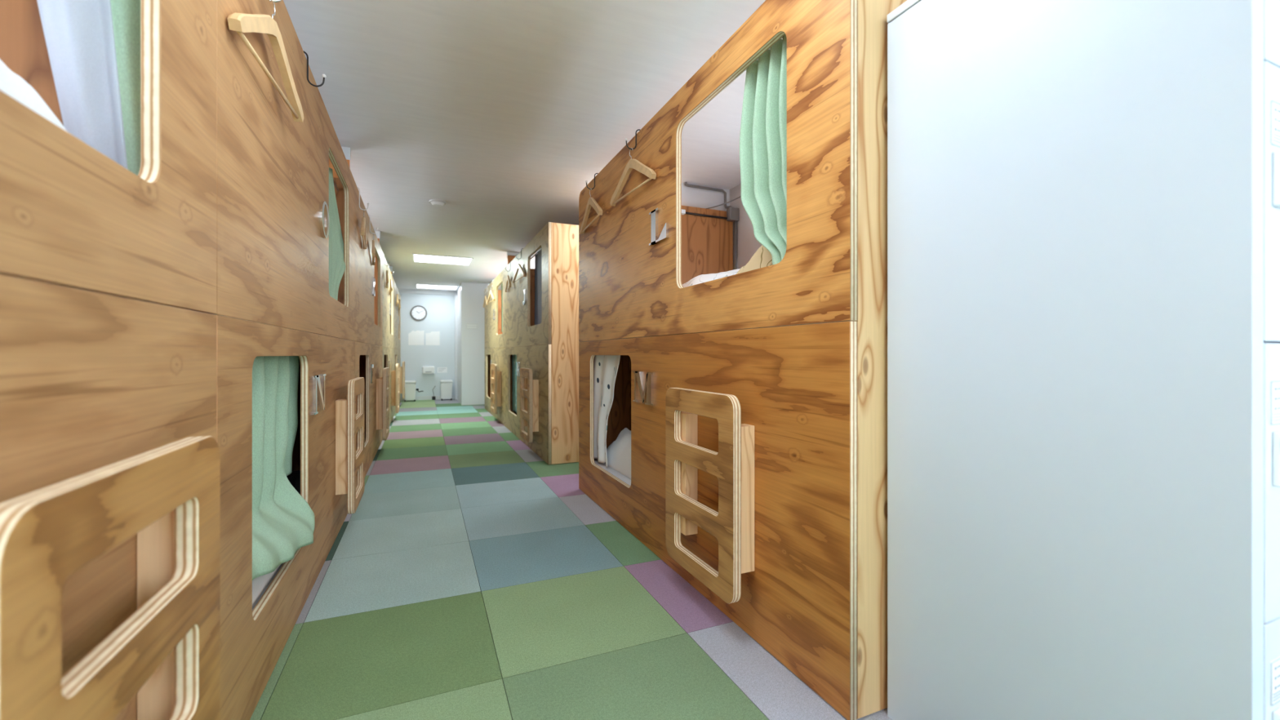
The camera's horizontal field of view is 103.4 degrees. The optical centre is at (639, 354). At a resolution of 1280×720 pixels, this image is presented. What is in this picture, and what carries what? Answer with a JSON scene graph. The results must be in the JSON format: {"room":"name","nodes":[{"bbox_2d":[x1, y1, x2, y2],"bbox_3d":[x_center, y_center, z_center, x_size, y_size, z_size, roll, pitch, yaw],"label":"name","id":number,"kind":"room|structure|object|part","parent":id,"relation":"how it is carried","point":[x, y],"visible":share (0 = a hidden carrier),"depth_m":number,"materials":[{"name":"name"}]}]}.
{"room":"dormitory","nodes":[
{"label":"dormitory","id":0,"kind":"room"},
{"bbox_2d":[399,293,454,396],"bbox_3d":[-4.397,-0.128,9.050,2.090,1.935,0.100,0,0,-23],"label":"wall","id":1,"kind":"structure","parent":0,"point":[440,308],"depth_m":9.23,"materials":[{"name":"white paint"}]},
{"bbox_2d":[408,330,423,345],"bbox_3d":[-4.048,-0.298,9.143,0.259,0.267,0.002,0,0,-23],"label":"paper sheet","id":2,"kind":"object","parent":1,"relation":"attached to","point":[415,338],"visible":1,"depth_m":9.14,"materials":[{"name":"white paper"}]},
{"bbox_2d":[410,305,426,320],"bbox_3d":[-4.003,-0.748,9.148,0.274,0.273,0.028,0,0,-23],"label":"wall clock","id":3,"kind":"object","parent":1,"relation":"attached to","point":[419,313],"visible":1,"depth_m":9.14,"materials":[{"name":"grey plastic"}]},
{"bbox_2d":[398,288,457,295],"bbox_3d":[-4.391,-1.133,9.036,2.090,0.075,0.130,0,0,-23],"label":"trim","id":4,"kind":"structure","parent":1,"relation":"attached to","point":[401,291],"depth_m":9.20,"materials":[{"name":"paint"}]},
{"bbox_2d":[400,395,454,400],"bbox_3d":[-4.335,0.795,9.015,1.935,0.070,0.012,0,0,-23],"label":"baseboard","id":5,"kind":"structure","parent":1,"relation":"attached to","point":[417,397],"depth_m":9.20,"materials":[{"name":"paint"}]},
{"bbox_2d":[422,366,434,373],"bbox_3d":[-3.847,0.287,9.188,0.210,0.135,0.077,0,0,-23],"label":"wall dispenser","id":6,"kind":"object","parent":1,"relation":"attached to","point":[425,370],"visible":1,"depth_m":9.15,"materials":[{"name":"white plastic"}]},
{"bbox_2d":[425,331,439,345],"bbox_3d":[-3.795,-0.292,9.251,0.239,0.255,0.002,0,0,-23],"label":"paper sheet","id":7,"kind":"object","parent":1,"relation":"attached to","point":[433,338],"visible":1,"depth_m":9.25,"materials":[{"name":"white paper"}]},
{"bbox_2d":[437,367,447,373],"bbox_3d":[-3.645,0.290,9.314,0.170,0.100,0.004,0,0,-23],"label":"notice","id":8,"kind":"object","parent":1,"relation":"attached to","point":[440,370],"visible":1,"depth_m":9.31,"materials":[{"name":"white paper"}]},
{"bbox_2d":[454,294,457,399],"bbox_3d":[-3.404,-0.128,9.345,0.037,1.935,0.140,0,0,-23],"label":"trim","id":9,"kind":"structure","parent":1,"relation":"attached to","point":[455,295],"depth_m":9.28,"materials":[{"name":"paint"}]},
{"bbox_2d":[457,282,501,404],"bbox_3d":[-2.522,-0.165,9.146,1.428,2.010,1.400,0,0,-23],"label":"wall","id":10,"kind":"structure","parent":0,"point":[470,296],"depth_m":8.31,"materials":[{"name":"white paint"}]},
{"bbox_2d":[465,323,478,328],"bbox_3d":[-2.750,-0.460,8.281,0.200,0.100,0.008,0,0,-23],"label":"wall sign","id":11,"kind":"object","parent":10,"relation":"attached to","point":[468,326],"visible":1,"depth_m":8.28,"materials":[{"name":"paint"}]},
{"bbox_2d":[283,0,782,291],"bbox_3d":[-1.270,-1.210,3.699,3.620,0.080,12.400,0,0,-23],"label":"ceiling","id":12,"kind":"structure","parent":0,"point":[501,113],"depth_m":2.35,"materials":[{"name":"white paint"}]},
{"bbox_2d":[415,283,458,289],"bbox_3d":[-3.506,-1.163,8.724,0.670,0.012,0.500,0,0,-23],"label":"recessed light","id":13,"kind":"object","parent":12,"relation":"in","point":[417,286],"visible":1,"depth_m":8.68,"materials":[{"name":"white plastic"}]},
{"bbox_2d":[417,284,457,289],"bbox_3d":[-3.506,-1.163,8.724,0.629,0.012,0.459,0,0,-23],"label":"diffuser","id":14,"kind":"object","parent":13,"relation":"attached to","point":[430,286],"depth_m":8.68,"materials":[{"name":"white plastic"}]},
{"bbox_2d":[429,199,445,206],"bbox_3d":[-1.551,-1.155,3.872,0.120,0.030,0.120,0,0,-23],"label":"smoke detector","id":15,"kind":"object","parent":12,"relation":"attached to","point":[436,202],"visible":1,"depth_m":3.84,"materials":[{"name":"white plastic"}]},
{"bbox_2d":[412,253,473,265],"bbox_3d":[-2.426,-1.163,6.217,0.680,0.012,0.500,0,0,-23],"label":"recessed light","id":16,"kind":"object","parent":12,"relation":"in","point":[415,257],"visible":1,"depth_m":6.15,"materials":[{"name":"white plastic"}]},
{"bbox_2d":[249,399,892,719],"bbox_3d":[-1.270,0.833,3.699,3.460,0.006,12.240,0,0,-23],"label":"floor","id":17,"kind":"structure","parent":0,"point":[472,575],"depth_m":1.60,"materials":[{"name":"carpet"}]},
{"bbox_2d":[0,0,220,719],"bbox_3d":[-0.817,-0.082,-0.180,1.077,1.816,2.083,0,0,-23],"label":"bunk bed","id":18,"kind":"object","parent":17,"relation":"on","point":[110,460],"visible":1,"depth_m":0.61,"materials":[{"name":"brown wood"}]},
{"bbox_3d":[-1.267,-0.082,0.743,0.976,1.816,0.030,0,0,-23],"label":"panel","id":19,"kind":"part","parent":18,"relation":"part of","materials":[{"name":"brown wood"}]},
{"bbox_2d":[36,0,140,175],"bbox_3d":[-0.474,-0.571,-0.026,0.117,0.713,2.005,0,0,-23],"label":"curtain","id":20,"kind":"object","parent":18,"relation":"hanging from","point":[93,46],"visible":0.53,"depth_m":0.75,"materials":[{"name":"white fabric"}]},
{"bbox_3d":[-0.404,0.376,-0.003,0.024,0.900,2.081,0,0,-23],"label":"panel","id":21,"kind":"part","parent":18,"relation":"part of","materials":[{"name":"brown wood"}]},
{"bbox_3d":[-0.404,-0.533,-0.003,0.024,0.914,2.083,0,0,-23],"label":"panel","id":22,"kind":"part","parent":18,"relation":"part of","materials":[{"name":"brown wood"}]},
{"bbox_3d":[-0.858,-0.143,-0.194,0.950,0.094,2.000,0,0,-23],"label":"mattress","id":23,"kind":"object","parent":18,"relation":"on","visible":0},
{"bbox_2d":[0,59,66,131],"bbox_3d":[-0.947,-0.325,0.445,0.570,0.268,0.405,0,0,-23],"label":"pillow","id":24,"kind":"object","parent":23,"relation":"on","point":[13,85],"visible":0.2,"depth_m":0.61,"materials":[{"name":"white fabric"}]},
{"bbox_2d":[209,0,364,719],"bbox_3d":[-1.644,-0.172,1.749,1.077,1.995,2.113,0,0,-23],"label":"bunk bed","id":25,"kind":"object","parent":17,"relation":"on","point":[273,298],"visible":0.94,"depth_m":1.35,"materials":[{"name":"brown wood"}]},
{"bbox_2d":[267,0,282,2],"bbox_3d":[-0.891,-0.926,1.201,0.090,0.168,0.012,0,0,-23],"label":"coat hook","id":26,"kind":"object","parent":25,"relation":"attached to","point":[273,1],"visible":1,"depth_m":1.21,"materials":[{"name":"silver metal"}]},
{"bbox_2d":[227,0,303,122],"bbox_3d":[-0.878,-0.747,1.207,0.022,0.202,0.442,0,0,-20],"label":"hanger","id":27,"kind":"object","parent":26,"relation":"hanging from","point":[242,23],"visible":1,"depth_m":1.21,"materials":[{"name":"brown wood"}]},
{"bbox_2d":[252,470,300,609],"bbox_3d":[-1.684,0.667,1.732,0.950,0.074,2.030,0,0,-23],"label":"mattress","id":28,"kind":"object","parent":25,"relation":"on","point":[295,474],"visible":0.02,"depth_m":2.36,"materials":[{"name":"fabric"}]},
{"bbox_2d":[252,564,280,605],"bbox_3d":[-1.395,0.568,1.360,0.708,0.122,1.000,0,0,-23],"label":"duvet","id":29,"kind":"object","parent":28,"relation":"on","point":[259,584],"visible":0.02,"depth_m":1.34,"materials":[{"name":"white fabric"}]},
{"bbox_2d":[286,475,295,488],"bbox_3d":[-1.339,0.463,1.678,0.300,0.065,0.180,0,0,-23],"label":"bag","id":30,"kind":"object","parent":29,"relation":"on","point":[291,480],"visible":0.13,"depth_m":1.78,"materials":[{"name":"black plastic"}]},
{"bbox_3d":[-1.230,-0.533,1.925,0.024,0.914,2.110,0,0,-23],"label":"panel","id":31,"kind":"part","parent":25,"relation":"part of","materials":[{"name":"brown wood"}]},
{"bbox_2d":[252,355,315,580],"bbox_3d":[-1.246,0.274,1.914,0.156,0.643,2.020,0,0,-23],"label":"curtain","id":32,"kind":"object","parent":25,"relation":"hanging from","point":[283,522],"visible":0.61,"depth_m":1.49,"materials":[{"name":"green fabric"}]},
{"bbox_3d":[-1.230,0.376,1.925,0.024,0.900,2.108,0,0,-23],"label":"panel","id":33,"kind":"part","parent":25,"relation":"part of","materials":[{"name":"brown wood"}]},
{"bbox_2d":[303,51,326,87],"bbox_3d":[-1.100,-0.953,1.688,0.090,0.113,0.012,0,0,-23],"label":"coat hook","id":34,"kind":"object","parent":25,"relation":"attached to","point":[324,76],"visible":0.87,"depth_m":1.69,"materials":[{"name":"black metal"}]},
{"bbox_3d":[-2.099,-0.082,2.683,0.976,1.816,0.030,0,0,-23],"label":"panel","id":35,"kind":"part","parent":25,"relation":"part of","materials":[{"name":"brown wood"}]},
{"bbox_2d":[328,167,345,300],"bbox_3d":[-1.274,-0.573,1.905,0.089,0.708,2.025,0,0,-23],"label":"curtain","id":36,"kind":"object","parent":25,"relation":"hanging from","point":[336,263],"visible":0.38,"depth_m":2.47,"materials":[{"name":"green fabric"}]},
{"bbox_3d":[-1.292,-0.922,1.897,0.012,0.012,2.025,0,0,-23],"label":"rod","id":37,"kind":"part","parent":36,"relation":"part of","materials":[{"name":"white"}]},
{"bbox_3d":[-1.718,-1.059,2.846,0.144,0.138,0.030,0,0,-23],"label":"post","id":38,"kind":"part","parent":25,"relation":"part of","materials":[{"name":"brown wood"}]},
{"bbox_2d":[355,182,389,486],"bbox_3d":[-2.476,-0.172,3.690,1.077,1.995,2.113,0,0,-23],"label":"bunk bed","id":39,"kind":"object","parent":17,"relation":"on","point":[368,277],"visible":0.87,"depth_m":3.73,"materials":[{"name":"brown wood"}]},
{"bbox_2d":[357,186,368,210],"bbox_3d":[-1.685,-0.941,3.053,0.090,0.138,0.012,0,0,-23],"label":"coat hook","id":40,"kind":"object","parent":39,"relation":"attached to","point":[357,187],"visible":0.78,"depth_m":3.05,"materials":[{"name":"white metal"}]},
{"bbox_2d":[360,208,366,248],"bbox_3d":[-1.672,-0.777,3.059,0.021,0.202,0.442,0,0,-27],"label":"hanger","id":41,"kind":"object","parent":40,"relation":"hanging from","point":[363,219],"visible":1,"depth_m":3.02,"materials":[{"name":"brown wood"}]},
{"bbox_3d":[-2.931,-0.082,4.623,0.976,1.816,0.030,0,0,-23],"label":"panel","id":42,"kind":"part","parent":39,"relation":"part of","materials":[{"name":"brown wood"}]},
{"bbox_3d":[-2.062,0.376,3.865,0.024,0.900,2.108,0,0,-23],"label":"panel","id":43,"kind":"part","parent":39,"relation":"part of","materials":[{"name":"brown wood"}]},
{"bbox_3d":[-2.062,-0.533,3.865,0.024,0.914,2.110,0,0,-23],"label":"panel","id":44,"kind":"part","parent":39,"relation":"part of","materials":[{"name":"brown wood"}]},
{"bbox_2d":[368,214,377,233],"bbox_3d":[-1.942,-0.941,3.650,0.090,0.138,0.012,0,0,-23],"label":"coat hook","id":45,"kind":"object","parent":39,"relation":"attached to","point":[368,215],"visible":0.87,"depth_m":3.65,"materials":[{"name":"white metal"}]},
{"bbox_2d":[371,232,375,265],"bbox_3d":[-1.928,-0.777,3.656,0.022,0.202,0.442,0,0,-28],"label":"hanger","id":46,"kind":"object","parent":45,"relation":"hanging from","point":[373,251],"visible":1,"depth_m":3.56,"materials":[{"name":"brown wood"}]},
{"bbox_2d":[382,253,399,440],"bbox_3d":[-3.307,-0.172,5.630,1.077,1.995,2.113,0,0,-23],"label":"bunk bed","id":47,"kind":"object","parent":17,"relation":"on","point":[388,348],"visible":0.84,"depth_m":6.04,"materials":[{"name":"brown wood"}]},
{"bbox_3d":[-3.763,-0.082,6.563,0.976,1.816,0.030,0,0,-23],"label":"panel","id":48,"kind":"part","parent":47,"relation":"part of","materials":[{"name":"brown wood"}]},
{"bbox_3d":[-2.894,-0.533,5.806,0.024,0.914,2.110,0,0,-23],"label":"panel","id":49,"kind":"part","parent":47,"relation":"part of","materials":[{"name":"brown wood"}]},
{"bbox_3d":[-2.894,0.376,5.806,0.024,0.900,2.108,0,0,-23],"label":"panel","id":50,"kind":"part","parent":47,"relation":"part of","materials":[{"name":"brown wood"}]},
{"bbox_3d":[-2.525,-0.943,5.011,0.090,0.133,0.012,0,0,-23],"label":"coat hook","id":51,"kind":"object","parent":47,"relation":"attached to","visible":0},
{"bbox_2d":[385,270,388,288],"bbox_3d":[-2.511,-0.782,5.016,0.021,0.202,0.442,0,0,-27],"label":"hanger","id":52,"kind":"object","parent":51,"relation":"hanging from","point":[387,276],"visible":1,"depth_m":4.91,"materials":[{"name":"brown wood"}]},
{"bbox_3d":[-2.781,-0.943,5.608,0.090,0.133,0.012,0,0,-23],"label":"coat hook","id":53,"kind":"object","parent":47,"relation":"attached to","visible":0},
{"bbox_2d":[389,279,392,294],"bbox_3d":[-2.767,-0.782,5.614,0.022,0.202,0.442,0,0,-28],"label":"hanger","id":54,"kind":"object","parent":53,"relation":"hanging from","point":[390,285],"visible":1,"depth_m":5.52,"materials":[{"name":"brown wood"}]},
{"bbox_2d":[394,281,404,414],"bbox_3d":[-4.135,-0.082,7.559,1.077,1.816,2.090,0,0,-23],"label":"bunk bed","id":55,"kind":"object","parent":17,"relation":"on","point":[397,313],"visible":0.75,"depth_m":8.05,"materials":[{"name":"brown wood"}]},
{"bbox_3d":[-3.721,-0.533,7.737,0.024,0.914,2.090,0,0,-23],"label":"panel","id":56,"kind":"part","parent":55,"relation":"part of","materials":[{"name":"brown wood"}]},
{"bbox_3d":[-3.721,0.376,7.737,0.024,0.900,2.088,0,0,-23],"label":"panel","id":57,"kind":"part","parent":55,"relation":"part of","materials":[{"name":"brown wood"}]},
{"bbox_3d":[-3.372,-0.943,6.987,0.090,0.133,0.012,0,0,-23],"label":"coat hook","id":58,"kind":"object","parent":55,"relation":"attached to","visible":0},
{"bbox_2d":[395,290,398,306],"bbox_3d":[-3.358,-0.782,6.992,0.021,0.202,0.442,0,0,-27],"label":"hanger","id":59,"kind":"object","parent":58,"relation":"hanging from","point":[397,300],"visible":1,"depth_m":6.92,"materials":[{"name":"brown wood"}]},
{"bbox_3d":[-3.648,-0.943,7.630,0.090,0.133,0.012,0,0,-23],"label":"coat hook","id":60,"kind":"object","parent":55,"relation":"attached to","visible":0},
{"bbox_2d":[398,295,400,310],"bbox_3d":[-3.634,-0.782,7.636,0.021,0.202,0.442,0,0,-27],"label":"hanger","id":61,"kind":"object","parent":60,"relation":"hanging from","point":[399,303],"visible":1,"depth_m":7.62,"materials":[{"name":"brown wood"}]},
{"bbox_2d":[404,380,416,401],"bbox_3d":[-4.071,0.650,8.950,0.201,0.360,0.254,0,0,-23],"label":"waste bin","id":62,"kind":"object","parent":17,"relation":"on","point":[410,385],"visible":0.87,"depth_m":8.85,"materials":[{"name":"white plastic"}]},
{"bbox_3d":[-4.071,0.491,8.950,0.201,0.041,0.254,0,0,-23],"label":"lid","id":63,"kind":"part","parent":62,"relation":"part of","materials":[{"name":"white plastic"}]},
{"bbox_2d":[431,386,435,399],"bbox_3d":[-3.761,0.703,9.221,0.063,0.251,0.074,0,0,-23],"label":"toilet brush","id":64,"kind":"object","parent":17,"relation":"on","point":[433,397],"visible":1,"depth_m":9.19,"materials":[{"name":"black plastic"}]},
{"bbox_2d":[440,379,453,400],"bbox_3d":[-3.523,0.650,9.196,0.212,0.360,0.254,0,0,-23],"label":"waste bin","id":65,"kind":"object","parent":17,"relation":"on","point":[446,384],"visible":1,"depth_m":9.10,"materials":[{"name":"white plastic"}]},
{"bbox_3d":[-3.523,0.491,9.196,0.212,0.041,0.254,0,0,-23],"label":"lid","id":66,"kind":"part","parent":65,"relation":"part of","materials":[{"name":"white plastic"}]},
{"bbox_2d":[484,251,519,426],"bbox_3d":[-1.480,-0.172,6.932,1.177,1.995,2.143,0,0,-23],"label":"bunk bed","id":67,"kind":"object","parent":17,"relation":"on","point":[495,340],"visible":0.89,"depth_m":6.44,"materials":[{"name":"brown wood"}]},
{"bbox_3d":[-1.939,-0.533,6.737,0.024,0.914,2.140,0,0,-23],"label":"panel","id":68,"kind":"part","parent":67,"relation":"part of","materials":[{"name":"brown wood"}]},
{"bbox_3d":[-1.939,0.376,6.737,0.024,0.900,2.138,0,0,-23],"label":"panel","id":69,"kind":"part","parent":67,"relation":"part of","materials":[{"name":"brown wood"}]},
{"bbox_3d":[-1.849,-0.082,7.922,1.076,1.816,0.030,0,0,-23],"label":"panel","id":70,"kind":"part","parent":67,"relation":"part of","materials":[{"name":"beige wood"}]},
{"bbox_2d":[497,283,502,332],"bbox_3d":[-1.867,-0.607,6.767,0.035,0.635,2.050,0,0,-23],"label":"curtain","id":71,"kind":"object","parent":67,"relation":"hanging from","point":[501,285],"visible":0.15,"depth_m":6.56,"materials":[{"name":"white fabric"}]},
{"bbox_3d":[-1.445,-1.059,5.802,0.144,0.138,0.030,0,0,-23],"label":"post","id":72,"kind":"part","parent":67,"relation":"part of","materials":[{"name":"brown wood"}]},
{"bbox_3d":[-1.988,-0.953,6.785,0.090,0.113,0.012,0,0,-23],"label":"coat hook","id":73,"kind":"object","parent":67,"relation":"attached to","visible":0},
{"bbox_2d":[486,287,494,303],"bbox_3d":[-2.002,-0.802,6.780,0.021,0.202,0.442,0,0,-27],"label":"hanger","id":74,"kind":"object","parent":73,"relation":"hanging from","point":[491,293],"visible":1,"depth_m":6.77,"materials":[{"name":"brown wood"}]},
{"bbox_3d":[-2.241,-0.953,7.374,0.090,0.113,0.012,0,0,-23],"label":"coat hook","id":75,"kind":"object","parent":67,"relation":"attached to","visible":0},
{"bbox_2d":[483,293,488,307],"bbox_3d":[-2.254,-0.802,7.368,0.021,0.202,0.442,0,0,-23],"label":"hanger","id":76,"kind":"object","parent":75,"relation":"hanging from","point":[485,297],"visible":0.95,"depth_m":7.35,"materials":[{"name":"brown wood"}]},
{"bbox_2d":[505,222,578,464],"bbox_3d":[-0.637,-0.082,4.966,1.177,1.816,2.140,0,0,-23],"label":"bunk bed","id":77,"kind":"object","parent":17,"relation":"on","point":[546,418],"visible":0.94,"depth_m":3.87,"materials":[{"name":"brown wood"}]},
{"bbox_2d":[511,355,516,413],"bbox_3d":[-1.047,0.291,4.790,0.030,0.678,2.050,0,0,-23],"label":"curtain","id":78,"kind":"object","parent":77,"relation":"hanging from","point":[513,357],"visible":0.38,"depth_m":5.56,"materials":[{"name":"teal fabric"}]},
{"bbox_3d":[-1.005,-0.082,5.955,1.076,1.816,0.030,0,0,-23],"label":"panel","id":79,"kind":"part","parent":77,"relation":"part of","materials":[{"name":"brown wood"}]},
{"bbox_3d":[-1.096,-0.533,4.769,0.024,0.914,2.140,0,0,-23],"label":"panel","id":80,"kind":"part","parent":77,"relation":"part of","materials":[{"name":"brown wood"}]},
{"bbox_3d":[-1.096,0.376,4.769,0.024,0.900,2.138,0,0,-23],"label":"panel","id":81,"kind":"part","parent":77,"relation":"part of","materials":[{"name":"brown wood"}]},
{"bbox_2d":[530,248,542,324],"bbox_3d":[-1.024,-0.572,4.800,0.030,0.705,2.050,0,0,-23],"label":"curtain","id":82,"kind":"object","parent":77,"relation":"hanging from","point":[538,255],"visible":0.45,"depth_m":4.48,"materials":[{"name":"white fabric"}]},
{"bbox_3d":[-0.175,-0.082,4.017,1.076,1.816,0.030,0,0,-23],"label":"panel","id":83,"kind":"part","parent":77,"relation":"part of","materials":[{"name":"beige wood"}]},
{"bbox_3d":[-1.137,-0.956,4.800,0.090,0.108,0.012,0,0,-23],"label":"coat hook","id":84,"kind":"object","parent":77,"relation":"attached to","visible":0},
{"bbox_2d":[511,262,525,282],"bbox_3d":[-1.151,-0.807,4.795,0.021,0.202,0.442,0,0,-27],"label":"hanger","id":85,"kind":"object","parent":84,"relation":"hanging from","point":[518,266],"visible":1,"depth_m":4.79,"materials":[{"name":"brown wood"}]},
{"bbox_3d":[-1.397,-0.948,5.407,0.090,0.123,0.012,0,0,-23],"label":"coat hook","id":86,"kind":"object","parent":77,"relation":"attached to","visible":0},
{"bbox_2d":[505,271,511,292],"bbox_3d":[-1.411,-0.792,5.401,0.022,0.202,0.442,0,0,-20],"label":"hanger","id":87,"kind":"object","parent":86,"relation":"hanging from","point":[508,280],"visible":1,"depth_m":5.38,"materials":[{"name":"brown wood"}]},
{"bbox_2d":[578,0,906,719],"bbox_3d":[0.518,-0.082,2.324,1.177,1.816,2.152,0,0,-23],"label":"bunk bed","id":88,"kind":"object","parent":17,"relation":"on","point":[753,404],"visible":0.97,"depth_m":1.38,"materials":[{"name":"brown wood"}]},
{"bbox_2d":[585,173,598,189],"bbox_3d":[-0.260,-0.961,2.804,0.090,0.098,0.012,0,0,-23],"label":"coat hook","id":89,"kind":"object","parent":88,"relation":"attached to","point":[586,181],"visible":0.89,"depth_m":2.80,"materials":[{"name":"black metal"}]},
{"bbox_2d":[580,188,602,233],"bbox_3d":[-0.273,-0.817,2.799,0.021,0.202,0.442,0,0,-19],"label":"hanger","id":90,"kind":"object","parent":89,"relation":"hanging from","point":[592,202],"visible":1,"depth_m":2.80,"materials":[{"name":"brown wood"}]},
{"bbox_2d":[593,355,620,466],"bbox_3d":[0.100,0.287,2.138,0.033,0.657,2.050,0,0,-23],"label":"curtain","id":91,"kind":"object","parent":88,"relation":"hanging from","point":[606,367],"visible":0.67,"depth_m":2.86,"materials":[{"name":"white fabric"}]},
{"bbox_2d":[594,458,631,485],"bbox_3d":[0.557,0.667,2.342,1.050,0.074,2.065,0,0,-23],"label":"mattress","id":92,"kind":"object","parent":88,"relation":"on","point":[611,470],"visible":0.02,"depth_m":2.70,"materials":[{"name":"white fabric"}]},
{"bbox_2d":[604,427,631,479],"bbox_3d":[0.213,0.488,2.724,0.622,0.282,0.880,0,0,-23],"label":"duvet","id":93,"kind":"object","parent":92,"relation":"on","point":[619,452],"visible":0.06,"depth_m":2.75,"materials":[{"name":"white fabric"}]},
{"bbox_2d":[625,128,639,149],"bbox_3d":[-0.025,-0.961,2.258,0.090,0.098,0.012,0,0,-23],"label":"coat hook","id":94,"kind":"object","parent":88,"relation":"attached to","point":[626,139],"visible":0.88,"depth_m":2.26,"materials":[{"name":"black metal"}]},
{"bbox_2d":[609,147,656,206],"bbox_3d":[-0.039,-0.817,2.252,0.022,0.202,0.442,0,0,-26],"label":"hanger","id":95,"kind":"object","parent":94,"relation":"hanging from","point":[633,163],"visible":1,"depth_m":2.25,"materials":[{"name":"brown wood"}]},
{"bbox_3d":[0.147,-0.082,3.318,1.076,1.816,0.030,0,0,-23],"label":"panel","id":96,"kind":"part","parent":88,"relation":"part of","materials":[{"name":"brown wood"}]},
{"bbox_2d":[681,208,727,219],"bbox_3d":[0.370,-0.940,3.378,0.502,0.028,0.032,0,0,-23],"label":"reading lamp","id":97,"kind":"object","parent":88,"relation":"attached to","point":[683,211],"visible":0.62,"depth_m":3.40,"materials":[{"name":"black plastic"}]},
{"bbox_3d":[0.059,-0.533,2.127,0.024,0.914,2.152,0,0,-23],"label":"panel","id":98,"kind":"part","parent":88,"relation":"part of","materials":[{"name":"brown wood"}]},
{"bbox_3d":[0.059,0.376,2.127,0.024,0.900,2.150,0,0,-23],"label":"panel","id":99,"kind":"part","parent":88,"relation":"part of","materials":[{"name":"orange wood"}]},
{"bbox_2d":[684,34,786,264],"bbox_3d":[0.131,-0.571,2.123,0.088,0.713,2.000,0,0,-23],"label":"curtain","id":100,"kind":"object","parent":88,"relation":"hanging from","point":[763,126],"visible":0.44,"depth_m":1.50,"materials":[{"name":"green fabric"}]},
{"bbox_3d":[0.129,-0.922,2.123,0.012,0.012,2.000,0,0,-23],"label":"rod","id":101,"kind":"part","parent":100,"relation":"part of","materials":[{"name":"white ceramic"}]},
{"bbox_3d":[0.982,-0.082,1.370,1.076,1.816,0.030,0,0,-23],"label":"panel","id":102,"kind":"part","parent":88,"relation":"part of","materials":[{"name":"beige wood"}]},
{"bbox_3d":[0.557,-0.143,2.342,1.050,0.094,2.065,0,0,-23],"label":"mattress","id":103,"kind":"object","parent":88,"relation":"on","visible":0},
{"bbox_2d":[682,268,739,287],"bbox_3d":[0.448,-0.269,2.167,0.670,0.155,0.490,0,0,-23],"label":"duvet","id":104,"kind":"object","parent":103,"relation":"on","point":[701,278],"visible":0.09,"depth_m":1.99,"materials":[{"name":"white fabric"}]},
{"bbox_2d":[736,245,773,274],"bbox_3d":[0.674,-0.329,1.682,0.595,0.275,0.560,0,0,-23],"label":"pillow","id":105,"kind":"object","parent":103,"relation":"on","point":[762,258],"visible":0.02,"depth_m":1.65,"materials":[{"name":"beige fabric"}]},
{"bbox_2d":[887,0,1279,719],"bbox_3d":[1.103,0.026,1.076,0.923,1.608,0.576,0,0,-23],"label":"locker","id":106,"kind":"object","parent":17,"relation":"on","point":[1083,196],"visible":1,"depth_m":0.81,"materials":[{"name":"white metal"}]},
{"bbox_3d":[0.945,0.539,0.726,0.282,0.368,0.020,0,0,-23],"label":"door","id":107,"kind":"part","parent":106,"relation":"part of","materials":[{"name":"white metal"}]},
{"bbox_3d":[0.945,0.169,0.726,0.282,0.368,0.020,0,0,-23],"label":"door","id":108,"kind":"part","parent":106,"relation":"part of","materials":[{"name":"white metal"}]},
{"bbox_3d":[0.945,-0.201,0.726,0.282,0.368,0.020,0,0,-23],"label":"door","id":109,"kind":"part","parent":106,"relation":"part of","materials":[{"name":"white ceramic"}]},
{"bbox_3d":[0.945,-0.571,0.726,0.282,0.368,0.020,0,0,-23],"label":"door","id":110,"kind":"part","parent":106,"relation":"part of","materials":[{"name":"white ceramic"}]},
{"bbox_2d":[1273,665,1279,701],"bbox_3d":[0.874,0.436,0.683,0.083,0.044,0.001,0,0,-23],"label":"print","id":111,"kind":"object","parent":106,"relation":"on","point":[1276,668],"depth_m":0.67,"materials":[{"name":"grey paper"}]},
{"bbox_2d":[1273,387,1279,421],"bbox_3d":[0.874,0.066,0.683,0.083,0.044,0.001,0,0,-23],"label":"print","id":112,"kind":"object","parent":106,"relation":"on","point":[1276,390],"depth_m":0.67,"materials":[{"name":"grey paper"}]},
{"bbox_2d":[1273,107,1279,142],"bbox_3d":[0.874,-0.304,0.683,0.083,0.044,0.001,0,0,-23],"label":"print","id":113,"kind":"object","parent":106,"relation":"on","point":[1276,110],"depth_m":0.67,"materials":[{"name":"grey"}]},
{"bbox_2d":[681,182,729,211],"bbox_3d":[0.325,-0.165,3.811,0.400,2.010,0.650,0,0,-23],"label":"wall","id":114,"kind":"structure","parent":0,"point":[691,197],"depth_m":3.51,"materials":[{"name":"white paint"}]},
{"bbox_2d":[684,182,739,269],"bbox_3d":[0.492,-0.695,3.458,0.368,0.949,0.119,0,0,-23],"label":"conduit","id":115,"kind":"object","parent":114,"relation":"attached to","point":[732,213],"visible":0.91,"depth_m":3.48,"materials":[{"name":"grey metal"}]},
{"bbox_2d":[729,183,762,270],"bbox_3d":[0.357,-0.165,4.396,0.120,2.010,12.400,0,0,-23],"label":"wall","id":116,"kind":"structure","parent":0,"point":[748,245],"depth_m":3.45,"materials":[{"name":"white paint"}]},
{"bbox_2d":[706,195,740,208],"bbox_3d":[0.624,-1.051,3.335,0.447,0.106,0.008,0,0,41],"label":"cable","id":117,"kind":"object","parent":116,"relation":"attached to","point":[740,196],"visible":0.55,"depth_m":3.39,"materials":[{"name":"grey plastic"}]}
]}

